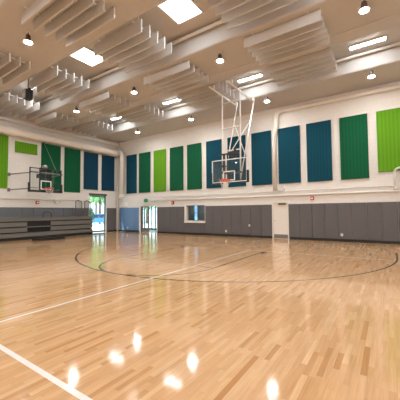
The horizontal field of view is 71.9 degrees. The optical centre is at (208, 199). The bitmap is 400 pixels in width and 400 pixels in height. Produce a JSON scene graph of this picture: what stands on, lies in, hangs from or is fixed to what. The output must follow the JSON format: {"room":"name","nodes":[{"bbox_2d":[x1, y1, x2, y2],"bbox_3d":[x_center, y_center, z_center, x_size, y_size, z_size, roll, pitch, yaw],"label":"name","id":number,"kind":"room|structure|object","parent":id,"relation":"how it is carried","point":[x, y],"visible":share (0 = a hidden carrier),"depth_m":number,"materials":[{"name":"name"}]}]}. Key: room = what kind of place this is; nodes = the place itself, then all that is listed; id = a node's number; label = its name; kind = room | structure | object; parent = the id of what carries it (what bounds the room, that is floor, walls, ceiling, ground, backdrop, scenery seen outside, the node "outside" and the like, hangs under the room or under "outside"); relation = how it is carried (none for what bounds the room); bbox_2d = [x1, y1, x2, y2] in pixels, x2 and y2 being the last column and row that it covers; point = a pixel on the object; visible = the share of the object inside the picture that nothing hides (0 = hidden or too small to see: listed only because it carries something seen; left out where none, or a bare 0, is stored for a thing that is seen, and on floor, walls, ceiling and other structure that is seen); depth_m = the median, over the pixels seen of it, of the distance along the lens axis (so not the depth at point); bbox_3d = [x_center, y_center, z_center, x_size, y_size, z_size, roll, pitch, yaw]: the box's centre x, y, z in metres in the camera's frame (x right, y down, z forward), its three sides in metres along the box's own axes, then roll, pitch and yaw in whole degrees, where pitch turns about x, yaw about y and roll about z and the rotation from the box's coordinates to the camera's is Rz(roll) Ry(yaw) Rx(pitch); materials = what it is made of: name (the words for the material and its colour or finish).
{"room":"sports hall","nodes":[
{"label":"sports hall","id":0,"kind":"room"},
{"bbox_2d":[0,110,117,229],"bbox_3d":[-16.189,-1.923,9.913,0.200,8.100,31.200,-2,-3,33],"label":"wall","id":1,"kind":"structure","parent":0,"point":[18,162],"depth_m":17.68,"materials":[{"name":"white paint"}]},
{"bbox_2d":[0,134,8,187],"bbox_3d":[-12.195,-2.221,15.765,0.063,3.110,1.200,-2,-3,33],"label":"acoustic panel","id":2,"kind":"object","parent":1,"relation":"attached to","point":[4,139],"visible":1,"depth_m":16.08,"materials":[{"name":"fabric"}]},
{"bbox_2d":[0,207,9,217],"bbox_3d":[-11.936,1.350,15.994,0.055,1.770,0.632,-2,-3,33],"label":"pad","id":3,"kind":"object","parent":1,"relation":"attached to","point":[4,211],"visible":0.44,"depth_m":16.05,"materials":[{"name":"grey fabric"}]},
{"bbox_2d":[10,207,21,216],"bbox_3d":[-11.586,1.371,16.529,0.055,1.770,0.632,-2,-3,33],"label":"pad","id":4,"kind":"object","parent":1,"relation":"attached to","point":[14,211],"visible":0.44,"depth_m":16.54,"materials":[{"name":"grey fabric"}]},
{"bbox_2d":[15,141,37,154],"bbox_3d":[-11.336,-3.179,17.136,0.063,0.670,1.250,-2,-3,33],"label":"acoustic panel","id":5,"kind":"object","parent":1,"relation":"attached to","point":[21,147],"visible":1,"depth_m":17.07,"materials":[{"name":"fabric"}]},
{"bbox_2d":[22,207,32,216],"bbox_3d":[-11.236,1.392,17.065,0.055,1.770,0.632,-2,-3,33],"label":"pad","id":6,"kind":"object","parent":1,"relation":"attached to","point":[26,211],"visible":0.44,"depth_m":17.06,"materials":[{"name":"grey fabric"}]},
{"bbox_2d":[7,142,62,195],"bbox_3d":[-10.228,-2.008,16.645,2.428,3.634,2.380,-2,-3,33],"label":"basketball hoop","id":7,"kind":"object","parent":1,"relation":"attached to","point":[43,170],"visible":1,"depth_m":16.31,"materials":[{"name":"plastic"}]},
{"bbox_2d":[33,207,43,217],"bbox_3d":[-10.885,1.413,17.600,0.055,1.770,0.632,-2,-3,33],"label":"pad","id":8,"kind":"object","parent":1,"relation":"attached to","point":[37,212],"visible":0.44,"depth_m":17.59,"materials":[{"name":"grey fabric"}]},
{"bbox_2d":[0,198,85,200],"bbox_3d":[-12.689,-0.098,14.906,0.060,0.057,13.100,-2,-3,33],"label":"conduit","id":9,"kind":"object","parent":1,"relation":"attached to","point":[0,198],"visible":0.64,"depth_m":17.69,"materials":[{"name":"white metal"}]},
{"bbox_2d":[44,208,53,216],"bbox_3d":[-10.535,1.434,18.135,0.055,1.770,0.632,-2,-3,33],"label":"pad","id":10,"kind":"object","parent":1,"relation":"attached to","point":[46,214],"visible":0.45,"depth_m":18.12,"materials":[{"name":"grey fabric"}]},
{"bbox_2d":[41,143,60,190],"bbox_3d":[-10.503,-2.080,18.347,0.063,3.130,1.240,-2,-3,33],"label":"acoustic panel","id":11,"kind":"object","parent":1,"relation":"attached to","point":[54,151],"visible":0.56,"depth_m":18.39,"materials":[{"name":"green fabric"}]},
{"bbox_2d":[54,208,62,215],"bbox_3d":[-10.184,1.455,18.670,0.055,1.770,0.632,-2,-3,33],"label":"pad","id":12,"kind":"object","parent":1,"relation":"attached to","point":[57,211],"visible":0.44,"depth_m":18.66,"materials":[{"name":"grey fabric"}]},
{"bbox_2d":[0,115,119,230],"bbox_3d":[-11.782,-1.249,16.070,0.260,7.187,15.966,-2,-3,33],"label":"pipe","id":13,"kind":"object","parent":1,"relation":"attached to","point":[4,118],"visible":0.99,"depth_m":19.47,"materials":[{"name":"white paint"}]},
{"bbox_2d":[0,124,124,197],"bbox_3d":[-11.655,-2.322,15.973,1.099,3.920,15.878,-2,-3,35],"label":"air duct","id":14,"kind":"object","parent":1,"relation":"attached to","point":[4,129],"visible":1,"depth_m":18.93,"materials":[{"name":"white metal"}]},
{"bbox_2d":[63,208,71,215],"bbox_3d":[-9.834,1.476,19.205,0.055,1.770,0.632,-2,-3,33],"label":"pad","id":15,"kind":"object","parent":1,"relation":"attached to","point":[66,211],"visible":0.44,"depth_m":19.18,"materials":[{"name":"grey fabric"}]},
{"bbox_2d":[64,147,80,192],"bbox_3d":[-9.687,-2.047,19.594,0.063,3.100,1.160,-2,-3,33],"label":"acoustic panel","id":16,"kind":"object","parent":1,"relation":"attached to","point":[72,160],"visible":1,"depth_m":19.53,"materials":[{"name":"green fabric"}]},
{"bbox_2d":[84,151,97,189],"bbox_3d":[-8.892,-2.129,20.816,0.063,2.800,1.170,-2,-3,33],"label":"acoustic panel","id":17,"kind":"object","parent":1,"relation":"attached to","point":[90,159],"visible":1,"depth_m":20.77,"materials":[{"name":"blue fabric"}]},
{"bbox_2d":[89,193,106,232],"bbox_3d":[-8.616,1.073,21.282,0.250,3.000,1.540,-2,-3,33],"label":"door","id":18,"kind":"structure","parent":1,"relation":"in","point":[91,194],"depth_m":21.73,"materials":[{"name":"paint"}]},
{"bbox_2d":[102,155,114,190],"bbox_3d":[-8.062,-2.080,22.083,0.063,2.800,1.160,-2,-3,33],"label":"acoustic panel","id":19,"kind":"object","parent":1,"relation":"attached to","point":[107,161],"visible":1,"depth_m":22.03,"materials":[{"name":"blue fabric"}]},
{"bbox_2d":[106,208,110,229],"bbox_3d":[-7.994,1.586,22.015,0.055,1.770,0.432,-2,-3,33],"label":"pad","id":20,"kind":"object","parent":1,"relation":"attached to","point":[108,210],"visible":1,"depth_m":21.96,"materials":[{"name":"grey fabric"}]},
{"bbox_2d":[111,208,115,229],"bbox_3d":[-7.742,1.601,22.399,0.055,1.770,0.472,-2,-3,33],"label":"pad","id":21,"kind":"object","parent":1,"relation":"attached to","point":[113,210],"visible":1,"depth_m":22.36,"materials":[{"name":"grey fabric"}]},
{"bbox_2d":[109,42,399,124],"bbox_3d":[2.052,-5.837,14.196,25.900,0.114,0.120,-2,-3,33],"label":"pipe","id":22,"kind":"object","parent":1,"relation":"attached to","point":[397,43],"visible":0.48,"depth_m":11.78,"materials":[{"name":"white metal"}]},
{"bbox_2d":[188,205,204,220],"bbox_3d":[-0.756,1.205,20.316,4.550,2.700,2.900,-2,-3,33],"label":"wall","id":23,"kind":"structure","parent":0,"point":[201,208],"depth_m":21.97,"materials":[{"name":"grey paint"}]},
{"bbox_2d":[0,231,399,399],"bbox_3d":[-5.230,1.795,2.592,25.900,0.200,31.200,-2,-3,33],"label":"floor","id":24,"kind":"structure","parent":0,"point":[116,315],"depth_m":3.97,"materials":[{"name":"brown wood"}]},
{"bbox_2d":[0,200,92,241],"bbox_3d":[-11.829,1.099,15.121,1.045,2.450,11.480,-2,-3,33],"label":"bleachers","id":25,"kind":"object","parent":24,"relation":"on","point":[11,228],"visible":1,"depth_m":17.03,"materials":[{"name":"grey paint"}]},
{"bbox_2d":[32,235,64,240],"bbox_3d":[-9.222,2.236,15.893,0.850,0.200,1.460,-2,-3,33],"label":"step","id":26,"kind":"structure","parent":24,"relation":"on","point":[53,237],"depth_m":15.70,"materials":[{"name":"black rubber"}]},
{"bbox_2d":[0,0,399,124],"bbox_3d":[-5.309,-6.496,2.968,26.300,0.200,31.600,-2,-3,33],"label":"ceiling","id":27,"kind":"structure","parent":0,"point":[156,18],"depth_m":11.18,"materials":[{"name":"paint"}]},
{"bbox_2d":[0,89,39,117],"bbox_3d":[-10.699,-5.350,15.183,2.450,0.880,1.656,-2,-3,33],"label":"bank","id":28,"kind":"object","parent":27,"relation":"hanging from","point":[8,104],"visible":0.94,"depth_m":15.00,"materials":[{"name":"fabric"}]},
{"bbox_2d":[29,65,89,100],"bbox_3d":[-6.892,-5.499,12.696,2.450,0.880,1.656,-2,-3,33],"label":"bank","id":29,"kind":"object","parent":27,"relation":"hanging from","point":[62,85],"visible":0.92,"depth_m":12.49,"materials":[{"name":"fabric"}]},
{"bbox_2d":[0,0,164,93],"bbox_3d":[-2.553,-5.867,7.149,25.900,0.750,2.650,-2,-3,33],"label":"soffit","id":30,"kind":"structure","parent":27,"relation":"attached to","point":[44,52],"depth_m":8.98,"materials":[{"name":"paint"}]},
{"bbox_2d":[0,53,30,85],"bbox_3d":[-8.187,-5.099,10.599,2.450,0.365,1.518,-2,-3,33],"label":"bank","id":31,"kind":"object","parent":30,"relation":"hanging from","point":[6,59],"visible":1,"depth_m":10.65,"materials":[{"name":"fabric"}]},
{"bbox_2d":[23,78,32,100],"bbox_3d":[-7.925,-4.897,12.076,0.340,1.080,0.310,-2,-3,33],"label":"speaker","id":32,"kind":"object","parent":30,"relation":"hanging from","point":[27,92],"visible":0.94,"depth_m":11.97},
{"bbox_2d":[23,31,32,44],"bbox_3d":[-5.813,-5.206,8.869,0.256,0.357,0.256,-2,-3,33],"label":"pendant lamp","id":33,"kind":"object","parent":30,"relation":"hanging from","point":[27,40],"visible":1,"depth_m":8.82,"materials":[{"name":"white paint"}]},
{"bbox_2d":[21,0,114,47],"bbox_3d":[-4.045,-5.261,7.893,2.450,0.365,1.518,-2,-3,33],"label":"bank","id":34,"kind":"object","parent":30,"relation":"hanging from","point":[37,6],"visible":1,"depth_m":7.91,"materials":[{"name":"fabric"}]},
{"bbox_2d":[69,46,107,66],"bbox_3d":[-5.049,-5.978,11.568,1.080,0.060,1.120,-2,-3,33],"label":"skylight","id":35,"kind":"object","parent":27,"relation":"attached to","point":[85,54],"visible":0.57,"depth_m":11.53,"materials":[{"name":"white glass"}]},
{"bbox_2d":[72,120,112,135],"bbox_3d":[-8.099,-5.195,19.155,2.450,0.880,1.656,-2,-3,33],"label":"bank","id":36,"kind":"object","parent":27,"relation":"hanging from","point":[93,127],"visible":0.8,"depth_m":18.90,"materials":[{"name":"fabric"}]},
{"bbox_2d":[40,19,221,103],"bbox_3d":[-0.653,-5.998,10.066,25.900,0.114,0.120,-2,-3,33],"label":"pipe","id":37,"kind":"object","parent":27,"relation":"attached to","point":[214,24],"visible":0.48,"depth_m":10.23,"materials":[{"name":"white metal"}]},
{"bbox_2d":[94,16,171,72],"bbox_3d":[-2.750,-5.661,9.991,2.450,0.880,1.656,-2,-3,33],"label":"bank","id":38,"kind":"object","parent":27,"relation":"hanging from","point":[133,47],"visible":0.99,"depth_m":9.78,"materials":[{"name":"fabric"}]},
{"bbox_2d":[116,103,162,123],"bbox_3d":[-4.166,-5.349,16.586,2.450,0.880,1.656,-2,-3,33],"label":"bank","id":39,"kind":"object","parent":27,"relation":"hanging from","point":[140,114],"visible":0.88,"depth_m":16.35,"materials":[{"name":"fabric"}]},
{"bbox_2d":[157,0,203,24],"bbox_3d":[-0.907,-6.140,8.862,1.080,0.060,1.120,-2,-3,33],"label":"skylight","id":40,"kind":"object","parent":27,"relation":"attached to","point":[180,12],"visible":0.91,"depth_m":8.90,"materials":[{"name":"translucent glowing glazing"},{"name":"white painted metal"}]},
{"bbox_2d":[178,82,233,108],"bbox_3d":[-0.150,-5.506,13.963,2.450,0.880,1.656,-2,-3,33],"label":"bank","id":41,"kind":"object","parent":27,"relation":"hanging from","point":[203,96],"visible":0.84,"depth_m":13.76,"materials":[{"name":"fabric"}]},
{"bbox_2d":[26,0,399,128],"bbox_3d":[0.151,-5.705,11.280,25.900,0.750,2.670,-2,-3,33],"label":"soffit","id":42,"kind":"structure","parent":27,"relation":"attached to","point":[202,49],"depth_m":10.16,"materials":[{"name":"paint"}]},
{"bbox_2d":[35,112,78,129],"bbox_3d":[-9.354,-4.801,16.936,2.450,0.365,1.518,-2,-3,33],"label":"bank","id":43,"kind":"object","parent":42,"relation":"hanging from","point":[59,121],"visible":1,"depth_m":16.76,"materials":[{"name":"fabric"}]},
{"bbox_2d":[79,91,130,115],"bbox_3d":[-5.421,-4.955,14.367,2.450,0.365,1.518,-2,-3,33],"label":"bank","id":44,"kind":"object","parent":42,"relation":"hanging from","point":[104,103],"visible":1,"depth_m":14.17,"materials":[{"name":"fabric"}]},
{"bbox_2d":[144,60,208,95],"bbox_3d":[-1.405,-5.112,11.743,2.450,0.365,1.518,-2,-3,33],"label":"bank","id":45,"kind":"object","parent":42,"relation":"hanging from","point":[182,76],"visible":1,"depth_m":11.54,"materials":[{"name":"fabric"}]},
{"bbox_2d":[79,13,399,119],"bbox_3d":[0.393,-5.305,11.626,25.900,0.027,0.028,-2,-3,33],"label":"conduit","id":46,"kind":"object","parent":42,"relation":"attached to","point":[399,13],"visible":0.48,"depth_m":9.20,"materials":[{"name":"metal"}]},
{"bbox_2d":[244,9,329,65],"bbox_3d":[2.570,-5.267,9.147,2.450,0.365,1.518,-2,-3,33],"label":"bank","id":47,"kind":"object","parent":42,"relation":"hanging from","point":[309,31],"visible":1,"depth_m":8.95,"materials":[{"name":"fabric"}]},
{"bbox_2d":[359,0,369,13],"bbox_3d":[4.285,-5.359,7.597,0.256,0.357,0.256,-2,-3,33],"label":"pendant lamp","id":48,"kind":"object","parent":42,"relation":"hanging from","point":[364,7],"visible":1,"depth_m":7.54,"materials":[{"name":"white paint"}]},
{"bbox_2d":[96,45,399,142],"bbox_3d":[2.681,-5.554,15.143,25.900,0.750,2.030,-2,-3,33],"label":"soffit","id":49,"kind":"structure","parent":27,"relation":"attached to","point":[352,74],"depth_m":14.02,"materials":[{"name":"paint"}]},
{"bbox_2d":[208,80,254,189],"bbox_3d":[1.270,-2.818,13.167,1.950,4.879,2.800,-2,-3,33],"label":"basketball hoop","id":50,"kind":"object","parent":49,"relation":"hanging from","point":[233,152],"visible":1,"depth_m":12.82,"materials":[{"name":"metal"}]},
{"bbox_2d":[201,0,298,29],"bbox_3d":[1.224,-5.817,7.394,2.450,0.880,1.656,-2,-3,33],"label":"acoustic baffles","id":51,"kind":"object","parent":27,"relation":"hanging from","point":[235,13],"visible":1,"depth_m":7.90,"materials":[{"name":"fabric"}]},
{"bbox_2d":[237,73,262,82],"bbox_3d":[2.004,-5.946,13.490,1.280,0.085,0.200,-2,-3,33],"label":"strip light","id":52,"kind":"object","parent":27,"relation":"attached to","point":[258,74],"visible":1,"depth_m":13.41,"materials":[{"name":"white plastic"}]},
{"bbox_2d":[267,47,336,86],"bbox_3d":[3.825,-5.661,11.366,2.450,0.880,1.656,-2,-3,33],"label":"bank","id":53,"kind":"object","parent":27,"relation":"hanging from","point":[321,62],"visible":0.84,"depth_m":11.15,"materials":[{"name":"fabric"}]},
{"bbox_2d":[349,35,386,49],"bbox_3d":[6.188,-6.109,10.757,1.280,0.085,0.200,-2,-3,33],"label":"strip light","id":54,"kind":"object","parent":27,"relation":"attached to","point":[381,38],"visible":1,"depth_m":10.69,"materials":[{"name":"white plastic"}]},
{"bbox_2d":[118,81,399,239],"bbox_3d":[3.326,-1.837,15.908,26.300,8.100,0.200,-2,-3,33],"label":"wall","id":55,"kind":"structure","parent":0,"point":[261,121],"depth_m":15.37,"materials":[{"name":"white paint"}]},
{"bbox_2d":[119,208,123,229],"bbox_3d":[-7.057,1.595,22.420,0.572,1.770,0.055,-2,-3,33],"label":"pad","id":56,"kind":"object","parent":55,"relation":"attached to","point":[121,220],"visible":1,"depth_m":22.39,"materials":[{"name":"blue fabric"}]},
{"bbox_2d":[124,208,128,229],"bbox_3d":[-6.572,1.576,22.103,0.572,1.770,0.055,-2,-3,33],"label":"pad","id":57,"kind":"object","parent":55,"relation":"attached to","point":[126,210],"visible":1,"depth_m":22.09,"materials":[{"name":"blue fabric"}]},
{"bbox_2d":[126,154,136,193],"bbox_3d":[-6.149,-2.004,21.936,1.126,3.080,0.063,-2,-3,33],"label":"acoustic panel","id":58,"kind":"object","parent":55,"relation":"attached to","point":[131,175],"visible":1,"depth_m":21.88,"materials":[{"name":"teal fabric"}]},
{"bbox_2d":[129,208,133,229],"bbox_3d":[-6.086,1.557,21.786,0.572,1.770,0.055,-2,-3,33],"label":"pad","id":59,"kind":"object","parent":55,"relation":"attached to","point":[131,210],"visible":1,"depth_m":21.77,"materials":[{"name":"blue fabric"}]},
{"bbox_2d":[134,208,138,229],"bbox_3d":[-5.601,1.538,21.469,0.572,1.770,0.055,-2,-3,33],"label":"pad","id":60,"kind":"object","parent":55,"relation":"attached to","point":[136,210],"visible":1,"depth_m":21.45,"materials":[{"name":"blue fabric"}]},
{"bbox_2d":[139,152,149,192],"bbox_3d":[-4.923,-2.052,21.135,1.191,3.080,0.063,-2,-3,33],"label":"acoustic panel","id":61,"kind":"object","parent":55,"relation":"attached to","point":[144,158],"visible":1,"depth_m":21.09,"materials":[{"name":"green fabric"}]},
{"bbox_2d":[154,149,165,191],"bbox_3d":[-3.611,-2.104,20.277,1.182,3.080,0.063,-2,-3,33],"label":"acoustic panel","id":62,"kind":"object","parent":55,"relation":"attached to","point":[159,155],"visible":1,"depth_m":20.22,"materials":[{"name":"fabric"}]},
{"bbox_2d":[157,207,163,231],"bbox_3d":[-3.499,1.456,20.096,0.637,1.770,0.055,-2,-3,33],"label":"pad","id":63,"kind":"object","parent":55,"relation":"attached to","point":[160,210],"visible":1,"depth_m":20.07,"materials":[{"name":"grey fabric"}]},
{"bbox_2d":[164,207,170,231],"bbox_3d":[-2.959,1.435,19.743,0.637,1.770,0.055,-2,-3,33],"label":"pad","id":64,"kind":"object","parent":55,"relation":"attached to","point":[167,210],"visible":1,"depth_m":19.71,"materials":[{"name":"grey plastic"}]},
{"bbox_2d":[171,207,177,231],"bbox_3d":[-2.419,1.414,19.391,0.637,1.770,0.055,-2,-3,33],"label":"pad","id":65,"kind":"object","parent":55,"relation":"attached to","point":[174,210],"visible":1,"depth_m":19.35,"materials":[{"name":"grey plastic"}]},
{"bbox_2d":[170,146,183,190],"bbox_3d":[-2.273,-2.156,19.403,1.202,3.080,0.063,-2,-3,33],"label":"acoustic panel","id":66,"kind":"object","parent":55,"relation":"attached to","point":[176,153],"visible":1,"depth_m":19.36,"materials":[{"name":"green fabric"}]},
{"bbox_2d":[178,207,184,231],"bbox_3d":[-1.879,1.393,19.038,0.637,1.770,0.055,-2,-3,33],"label":"pad","id":67,"kind":"object","parent":55,"relation":"attached to","point":[181,225],"visible":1,"depth_m":19.02,"materials":[{"name":"grey plastic"}]},
{"bbox_2d":[185,223,191,232],"bbox_3d":[-1.372,1.902,18.686,0.549,0.710,0.055,-2,-3,33],"label":"pad","id":68,"kind":"object","parent":55,"relation":"attached to","point":[188,226],"visible":1,"depth_m":18.65,"materials":[{"name":"grey fabric"}]},
{"bbox_2d":[187,143,201,189],"bbox_3d":[-0.974,-2.207,18.555,1.186,3.080,0.063,-2,-3,33],"label":"acoustic panel","id":69,"kind":"object","parent":55,"relation":"attached to","point":[194,151],"visible":1,"depth_m":18.50,"materials":[{"name":"green fabric"}]},
{"bbox_2d":[184,205,204,222],"bbox_3d":[-0.890,0.963,18.488,1.700,1.220,0.320,-2,-3,33],"label":"window","id":70,"kind":"structure","parent":55,"relation":"in","point":[185,206],"depth_m":18.81,"materials":[{"name":"white paint"}]},
{"bbox_2d":[192,223,197,232],"bbox_3d":[-0.905,1.884,18.381,0.549,0.710,0.055,-2,-3,33],"label":"pad","id":71,"kind":"object","parent":55,"relation":"attached to","point":[194,225],"visible":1,"depth_m":18.35,"materials":[{"name":"grey fabric"}]},
{"bbox_2d":[198,223,204,232],"bbox_3d":[-0.439,1.866,18.077,0.549,0.710,0.055,-2,-3,33],"label":"pad","id":72,"kind":"object","parent":55,"relation":"attached to","point":[201,226],"visible":1,"depth_m":18.07,"materials":[{"name":"grey fabric"}]},
{"bbox_2d":[205,206,213,233],"bbox_3d":[0.057,1.317,17.773,0.636,1.770,0.055,-2,-3,33],"label":"pad","id":73,"kind":"object","parent":55,"relation":"attached to","point":[209,210],"visible":1,"depth_m":17.74,"materials":[{"name":"grey plastic"}]},
{"bbox_2d":[206,139,221,187],"bbox_3d":[0.342,-2.258,17.695,1.180,3.080,0.063,-2,-3,33],"label":"acoustic panel","id":74,"kind":"object","parent":55,"relation":"attached to","point":[213,148],"visible":0.93,"depth_m":17.66,"materials":[{"name":"teal fabric"}]},
{"bbox_2d":[214,206,222,233],"bbox_3d":[0.596,1.296,17.421,0.636,1.770,0.055,-2,-3,33],"label":"pad","id":75,"kind":"object","parent":55,"relation":"attached to","point":[218,224],"visible":1,"depth_m":17.39,"materials":[{"name":"grey plastic"}]},
{"bbox_2d":[222,205,231,233],"bbox_3d":[1.135,1.275,17.069,0.636,1.770,0.055,-2,-3,33],"label":"pad","id":76,"kind":"object","parent":55,"relation":"attached to","point":[226,210],"visible":1,"depth_m":17.04,"materials":[{"name":"grey plastic"}]},
{"bbox_2d":[231,205,240,234],"bbox_3d":[1.675,1.254,16.716,0.636,1.770,0.055,-2,-3,33],"label":"pad","id":77,"kind":"object","parent":55,"relation":"attached to","point":[235,209],"visible":1,"depth_m":16.69,"materials":[{"name":"grey plastic"}]},
{"bbox_2d":[227,135,245,186],"bbox_3d":[1.698,-2.311,16.810,1.220,3.080,0.063,-2,-3,33],"label":"acoustic panel","id":78,"kind":"object","parent":55,"relation":"attached to","point":[233,164],"visible":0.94,"depth_m":16.75,"materials":[{"name":"teal fabric"}]},
{"bbox_2d":[241,205,250,234],"bbox_3d":[2.214,1.232,16.364,0.636,1.770,0.055,-2,-3,33],"label":"pad","id":79,"kind":"object","parent":55,"relation":"attached to","point":[245,209],"visible":1,"depth_m":16.34,"materials":[{"name":"grey plastic"}]},
{"bbox_2d":[251,205,261,235],"bbox_3d":[2.753,1.211,16.012,0.636,1.770,0.055,-2,-3,33],"label":"pad","id":80,"kind":"object","parent":55,"relation":"attached to","point":[255,209],"visible":1,"depth_m":15.99,"materials":[{"name":"grey plastic"}]},
{"bbox_2d":[118,230,399,243],"bbox_3d":[3.297,2.139,15.607,25.880,0.130,0.075,-2,-3,33],"label":"baseboard","id":81,"kind":"structure","parent":55,"relation":"attached to","point":[209,234],"depth_m":14.69,"materials":[{"name":"black plastic"}]},
{"bbox_2d":[251,130,271,185],"bbox_3d":[3.047,-2.364,15.928,1.215,3.080,0.063,-2,-3,33],"label":"acoustic panel","id":82,"kind":"object","parent":55,"relation":"attached to","point":[261,151],"visible":1,"depth_m":15.88,"materials":[{"name":"teal fabric"}]},
{"bbox_2d":[261,205,271,235],"bbox_3d":[3.292,1.190,15.660,0.636,1.770,0.055,-2,-3,33],"label":"pad","id":83,"kind":"object","parent":55,"relation":"attached to","point":[266,210],"visible":1,"depth_m":15.63,"materials":[{"name":"grey plastic"}]},
{"bbox_2d":[150,190,399,201],"bbox_3d":[4.794,-0.234,14.693,22.020,0.086,0.090,-2,-3,33],"label":"conduit","id":84,"kind":"object","parent":55,"relation":"attached to","point":[383,190],"visible":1,"depth_m":14.85,"materials":[{"name":"white metal"}]},
{"bbox_2d":[272,202,288,238],"bbox_3d":[4.004,1.162,15.293,0.940,2.040,0.290,-2,-3,33],"label":"door","id":85,"kind":"structure","parent":55,"relation":"in","point":[280,212],"depth_m":15.24,"materials":[{"name":"white paint"}]},
{"bbox_2d":[161,185,399,197],"bbox_3d":[5.271,-0.492,14.415,20.900,0.042,0.044,-2,-3,33],"label":"conduit","id":86,"kind":"object","parent":55,"relation":"attached to","point":[388,185],"visible":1,"depth_m":14.82,"materials":[{"name":"white metal"}]},
{"bbox_2d":[278,125,300,183],"bbox_3d":[4.385,-2.416,15.054,1.196,3.080,0.063,-2,-3,33],"label":"acoustic panel","id":87,"kind":"object","parent":55,"relation":"attached to","point":[289,168],"visible":0.94,"depth_m":15.01,"materials":[{"name":"teal fabric"}]},
{"bbox_2d":[288,204,300,236],"bbox_3d":[4.605,1.139,14.802,0.607,1.770,0.055,-2,-3,33],"label":"pad","id":88,"kind":"object","parent":55,"relation":"attached to","point":[294,209],"visible":1,"depth_m":14.77,"materials":[{"name":"grey plastic"}]},
{"bbox_2d":[300,204,312,237],"bbox_3d":[5.120,1.119,14.466,0.607,1.770,0.055,-2,-3,33],"label":"pad","id":89,"kind":"object","parent":55,"relation":"attached to","point":[306,228],"visible":1,"depth_m":14.44,"materials":[{"name":"grey fabric"}]},
{"bbox_2d":[312,203,324,237],"bbox_3d":[5.635,1.099,14.130,0.607,1.770,0.055,-2,-3,33],"label":"pad","id":90,"kind":"object","parent":55,"relation":"attached to","point":[318,209],"visible":1,"depth_m":14.10,"materials":[{"name":"grey fabric"}]},
{"bbox_2d":[306,120,332,181],"bbox_3d":[5.686,-2.467,14.204,1.217,3.080,0.063,-2,-3,33],"label":"acoustic panel","id":91,"kind":"object","parent":55,"relation":"attached to","point":[318,134],"visible":1,"depth_m":14.17,"materials":[{"name":"teal fabric"}]},
{"bbox_2d":[325,203,338,238],"bbox_3d":[6.149,1.079,13.794,0.607,1.770,0.055,-2,-3,33],"label":"pad","id":92,"kind":"object","parent":55,"relation":"attached to","point":[331,209],"visible":1,"depth_m":13.76,"materials":[{"name":"grey fabric"}]},
{"bbox_2d":[272,83,399,189],"bbox_3d":[8.751,-2.940,12.089,12.375,4.455,0.300,-2,-3,33],"label":"pipe","id":93,"kind":"object","parent":55,"relation":"attached to","point":[395,86],"visible":1,"depth_m":14.35,"materials":[{"name":"white metal"}]},
{"bbox_2d":[338,203,352,238],"bbox_3d":[6.664,1.058,13.457,0.607,1.770,0.055,-2,-3,33],"label":"pad","id":94,"kind":"object","parent":55,"relation":"attached to","point":[344,209],"visible":1,"depth_m":13.43,"materials":[{"name":"grey fabric"}]},
{"bbox_2d":[339,113,368,179],"bbox_3d":[7.022,-2.519,13.332,1.206,3.080,0.063,-2,-3,33],"label":"acoustic panel","id":95,"kind":"object","parent":55,"relation":"attached to","point":[354,156],"visible":1,"depth_m":13.29,"materials":[{"name":"green fabric"}]},
{"bbox_2d":[352,202,366,239],"bbox_3d":[7.178,1.038,13.121,0.607,1.770,0.055,-2,-3,33],"label":"pad","id":96,"kind":"object","parent":55,"relation":"attached to","point":[359,216],"visible":1,"depth_m":13.10,"materials":[{"name":"grey fabric"}]},
{"bbox_2d":[366,202,382,240],"bbox_3d":[7.693,1.018,12.785,0.607,1.770,0.055,-2,-3,33],"label":"pad","id":97,"kind":"object","parent":55,"relation":"attached to","point":[374,209],"visible":1,"depth_m":12.76,"materials":[{"name":"grey fabric"}]},
{"bbox_2d":[376,107,399,171],"bbox_3d":[8.336,-2.691,12.478,1.210,2.840,0.063,-2,-3,33],"label":"acoustic panel","id":98,"kind":"object","parent":55,"relation":"attached to","point":[387,121],"visible":0.93,"depth_m":12.54,"materials":[{"name":"fabric"}]},
{"bbox_2d":[382,202,398,240],"bbox_3d":[8.208,0.998,12.449,0.607,1.770,0.055,-2,-3,33],"label":"pad","id":99,"kind":"object","parent":55,"relation":"attached to","point":[390,222],"visible":1,"depth_m":12.42,"materials":[{"name":"grey fabric"}]},
{"bbox_2d":[393,167,399,188],"bbox_3d":[9.050,-0.986,11.839,1.910,0.983,0.238,-2,-3,33],"label":"pipe","id":100,"kind":"object","parent":55,"relation":"attached to","point":[395,169],"visible":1,"depth_m":12.24,"materials":[{"name":"white metal"}]},
{"bbox_3d":[-5.463,1.181,23.220,6.600,2.900,2.600,-2,-3,33],"label":"wall","id":101,"kind":"structure","parent":0,"visible":0},
{"bbox_2d":[139,205,156,231],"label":"door","id":102,"kind":"structure","parent":101,"relation":"in","point":[140,206],"depth_m":21.20,"materials":[{"name":"white paint"}]},
{"bbox_2d":[143,206,156,229],"bbox_3d":[-4.832,1.368,24.175,6.200,2.600,0.100,-2,-3,33],"label":"window","id":103,"kind":"structure","parent":101,"relation":"in","point":[151,228],"depth_m":24.26,"materials":[{"name":"clear glass"}]},
{"label":"outside","id":104,"kind":"structure","parent":0,"visible":0},
{"bbox_2d":[92,216,196,232],"bbox_3d":[-2.050,3.106,31.075,120.000,0.200,100.000,-2,-3,33],"label":"ground","id":105,"kind":"structure","parent":104,"point":[96,226],"depth_m":34.31,"materials":[{"name":"concrete"}]},
{"bbox_2d":[90,195,103,223],"bbox_3d":[-15.271,-1.095,38.639,5.180,9.234,5.160,0,-3,-2],"label":"tree","id":106,"kind":"object","parent":105,"relation":"on","point":[98,199],"visible":0.06,"depth_m":37.98,"materials":[{"name":"green plant"}]},
{"bbox_2d":[92,214,103,223],"bbox_3d":[-14.069,2.564,34.661,4.300,1.465,1.800,1,-3,-37],"label":"car","id":107,"kind":"object","parent":105,"relation":"on","point":[99,218],"visible":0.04,"depth_m":34.00,"materials":[{"name":"blue paint"}]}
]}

